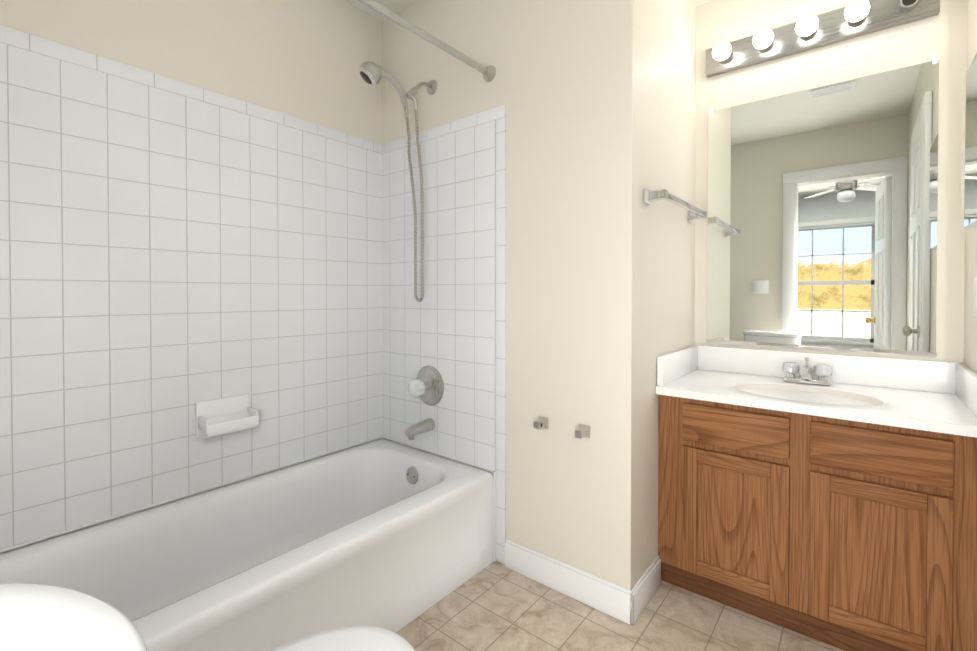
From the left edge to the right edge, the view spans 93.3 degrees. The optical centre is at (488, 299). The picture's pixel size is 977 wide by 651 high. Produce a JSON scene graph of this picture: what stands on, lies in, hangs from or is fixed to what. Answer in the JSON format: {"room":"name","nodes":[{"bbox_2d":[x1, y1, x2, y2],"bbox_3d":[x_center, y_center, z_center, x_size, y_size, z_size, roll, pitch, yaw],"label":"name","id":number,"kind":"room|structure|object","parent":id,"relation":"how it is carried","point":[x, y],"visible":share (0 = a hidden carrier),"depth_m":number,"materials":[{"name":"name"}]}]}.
{"room":"bathroom","nodes":[
{"label":"bathroom","id":0,"kind":"room"},
{"bbox_2d":[0,0,382,553],"bbox_3d":[-0.911,-0.161,1.980,0.120,2.475,2.765,1,1,39],"label":"wall","id":1,"kind":"structure","parent":0,"point":[303,59],"depth_m":1.82,"materials":[{"name":"beige paint"}]},
{"bbox_2d":[0,25,381,153],"bbox_3d":[-1.095,-0.751,1.643,0.008,0.050,1.778,1,1,39],"label":"tile trim","id":2,"kind":"structure","parent":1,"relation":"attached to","point":[29,42],"depth_m":1.60,"materials":[{"name":"white tile"}]},
{"bbox_2d":[0,42,382,549],"bbox_3d":[-1.095,-0.010,1.652,0.008,1.433,1.778,1,1,39],"label":"wall tile","id":3,"kind":"structure","parent":1,"relation":"attached to","point":[169,260],"depth_m":1.60,"materials":[{"name":"white tile"}]},
{"bbox_2d":[196,394,258,438],"bbox_3d":[-0.973,0.440,1.725,0.095,0.130,0.190,1,1,39],"label":"soap dish","id":4,"kind":"object","parent":3,"relation":"attached to","point":[223,416],"visible":1,"depth_m":1.72,"materials":[{"name":"white ceramic"}]},
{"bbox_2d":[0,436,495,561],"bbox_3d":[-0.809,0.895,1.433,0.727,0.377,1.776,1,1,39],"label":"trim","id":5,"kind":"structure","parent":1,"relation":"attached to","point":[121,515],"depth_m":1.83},
{"bbox_2d":[344,0,417,21],"bbox_3d":[-0.021,-1.420,1.246,2.408,0.060,2.765,1,1,39],"label":"ceiling","id":6,"kind":"structure","parent":0,"point":[396,6],"depth_m":2.20,"materials":[{"name":"paint"}]},
{"bbox_2d":[693,0,711,5],"bbox_3d":[1.045,-1.358,1.530,0.863,0.070,0.743,1,1,39],"label":"ceiling soffit","id":7,"kind":"structure","parent":6,"relation":"attached to","point":[698,2],"depth_m":2.06,"materials":[{"name":"paint"}]},
{"bbox_2d":[382,0,695,589],"bbox_3d":[0.239,-0.164,2.272,1.303,2.475,0.865,1,1,39],"label":"wall","id":8,"kind":"structure","parent":0,"point":[597,98],"depth_m":1.70,"materials":[{"name":"beige paint"}]},
{"bbox_2d":[359,61,436,301],"bbox_3d":[-0.376,-0.494,1.974,0.370,1.013,0.107,-1,1,-43],"label":"shower head","id":9,"kind":"object","parent":8,"relation":"attached to","point":[371,73],"visible":1,"depth_m":1.99},
{"bbox_2d":[357,0,495,81],"bbox_3d":[-0.554,-0.919,1.203,0.066,0.066,1.778,1,1,39],"label":"rail","id":10,"kind":"object","parent":8,"relation":"attached to","point":[488,72],"visible":0.98,"depth_m":1.62,"materials":[{"name":"silver metal"}]},
{"bbox_2d":[382,120,495,470],"bbox_3d":[-0.253,-0.015,2.110,0.727,1.433,0.008,1,1,39],"label":"wall tile","id":11,"kind":"structure","parent":8,"relation":"attached to","point":[445,327],"depth_m":2.06,"materials":[{"name":"white tile"}]},
{"bbox_2d":[405,418,434,439],"bbox_3d":[-0.311,0.582,2.066,0.054,0.067,0.142,1,1,39],"label":"tub spout","id":12,"kind":"object","parent":11,"relation":"attached to","point":[425,425],"visible":1,"depth_m":2.05,"materials":[{"name":"silver metal"}]},
{"bbox_2d":[408,365,443,405],"bbox_3d":[-0.305,0.398,2.081,0.184,0.184,0.108,1,1,39],"label":"tub valve","id":13,"kind":"object","parent":11,"relation":"attached to","point":[426,386],"visible":1,"depth_m":2.09,"materials":[{"name":"silver metal"}]},
{"bbox_2d":[382,105,505,153],"bbox_3d":[-0.233,-0.757,2.086,0.777,0.050,0.008,1,1,39],"label":"end cap","id":14,"kind":"object","parent":8,"relation":"attached to","point":[496,113],"visible":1,"depth_m":2.03,"materials":[{"name":"white tile"}]},
{"bbox_2d":[495,117,505,562],"bbox_3d":[0.049,0.170,1.869,0.050,1.797,0.008,1,1,39],"label":"trim","id":15,"kind":"structure","parent":8,"relation":"attached to","point":[500,453],"depth_m":1.86,"materials":[{"name":"white tile"}]},
{"bbox_2d":[533,416,589,438],"bbox_3d":[0.260,0.468,1.674,0.214,0.042,0.050,1,1,39],"label":"paper holder","id":16,"kind":"object","parent":8,"relation":"attached to","point":[581,431],"visible":1,"depth_m":1.64,"materials":[{"name":"silver metal"}]},
{"bbox_2d":[505,539,640,625],"bbox_3d":[0.274,1.024,1.694,0.530,0.112,0.012,1,1,39],"label":"baseboard","id":17,"kind":"structure","parent":8,"relation":"attached to","point":[623,604],"depth_m":1.65,"materials":[{"name":"white paint"}]},
{"bbox_2d":[643,188,707,222],"bbox_3d":[0.744,-0.361,1.798,0.072,0.050,0.575,1,1,39],"label":"towel rail","id":18,"kind":"object","parent":8,"relation":"attached to","point":[693,212],"visible":1,"depth_m":1.66,"materials":[{"name":"silver metal"}]},
{"bbox_2d":[396,561,843,650],"bbox_3d":[-0.021,1.115,1.276,2.408,0.060,2.765,1,1,39],"label":"floor","id":19,"kind":"structure","parent":0,"point":[495,606],"depth_m":1.53,"materials":[{"name":"tile"}]},
{"bbox_2d":[0,583,414,650],"bbox_3d":[-0.339,0.700,0.586,0.440,0.786,0.730,0,1,27],"label":"toilet","id":20,"kind":"object","parent":19,"relation":"on","point":[35,617],"visible":1,"depth_m":0.46,"materials":[{"name":"white ceramic"}]},
{"bbox_2d":[0,439,492,650],"bbox_3d":[-0.813,0.898,1.430,0.717,0.371,1.765,1,1,39],"label":"bathtub","id":21,"kind":"object","parent":19,"relation":"on","point":[389,535],"visible":1,"depth_m":1.52,"materials":[{"name":"ceramic"}]},
{"bbox_2d":[656,345,976,650],"bbox_3d":[1.117,0.648,1.643,0.861,0.866,0.513,1,1,39],"label":"bathroom vanity","id":22,"kind":"object","parent":19,"relation":"on","point":[830,499],"visible":1,"depth_m":1.46,"materials":[{"name":"brown wood"}]},
{"bbox_2d":[782,358,831,384],"bbox_3d":[1.205,0.274,1.752,0.159,0.094,0.134,1,1,39],"label":"faucet","id":23,"kind":"object","parent":22,"relation":"on","point":[805,377],"depth_m":1.76,"materials":[{"name":"silver metal"}]},
{"bbox_2d":[694,0,967,363],"bbox_3d":[1.360,-0.159,1.839,0.985,2.475,0.130,1,1,39],"label":"wall","id":24,"kind":"structure","parent":0,"point":[822,218],"depth_m":1.78,"materials":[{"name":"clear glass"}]},
{"bbox_2d":[706,0,939,77],"bbox_3d":[1.228,-1.044,1.778,0.745,0.114,0.132,1,1,39],"label":"sconce","id":25,"kind":"object","parent":24,"relation":"attached to","point":[855,18],"visible":1,"depth_m":1.77,"materials":[{"name":"silver metal"}]},
{"bbox_2d":[964,0,976,372],"bbox_3d":[0.832,-0.143,0.496,0.120,2.475,2.645,1,1,39],"label":"wall","id":26,"kind":"structure","parent":0,"point":[970,340],"depth_m":1.48,"materials":[{"name":"beige paint"}]},
{"bbox_2d":[961,53,976,228],"bbox_3d":[1.329,-0.439,1.235,0.034,0.452,0.425,1,1,39],"label":"medicine cabinet","id":27,"kind":"object","parent":26,"relation":"attached to","point":[969,174],"visible":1,"depth_m":1.31,"materials":[{"name":"silver glass"}]},
{"bbox_2d":[973,277,976,315],"bbox_3d":[1.437,-0.008,1.352,0.009,0.116,0.125,1,1,39],"label":"switch plate","id":28,"kind":"object","parent":26,"relation":"attached to","point":[975,299],"visible":1,"depth_m":1.37,"materials":[{"name":"plastic"}]}
]}

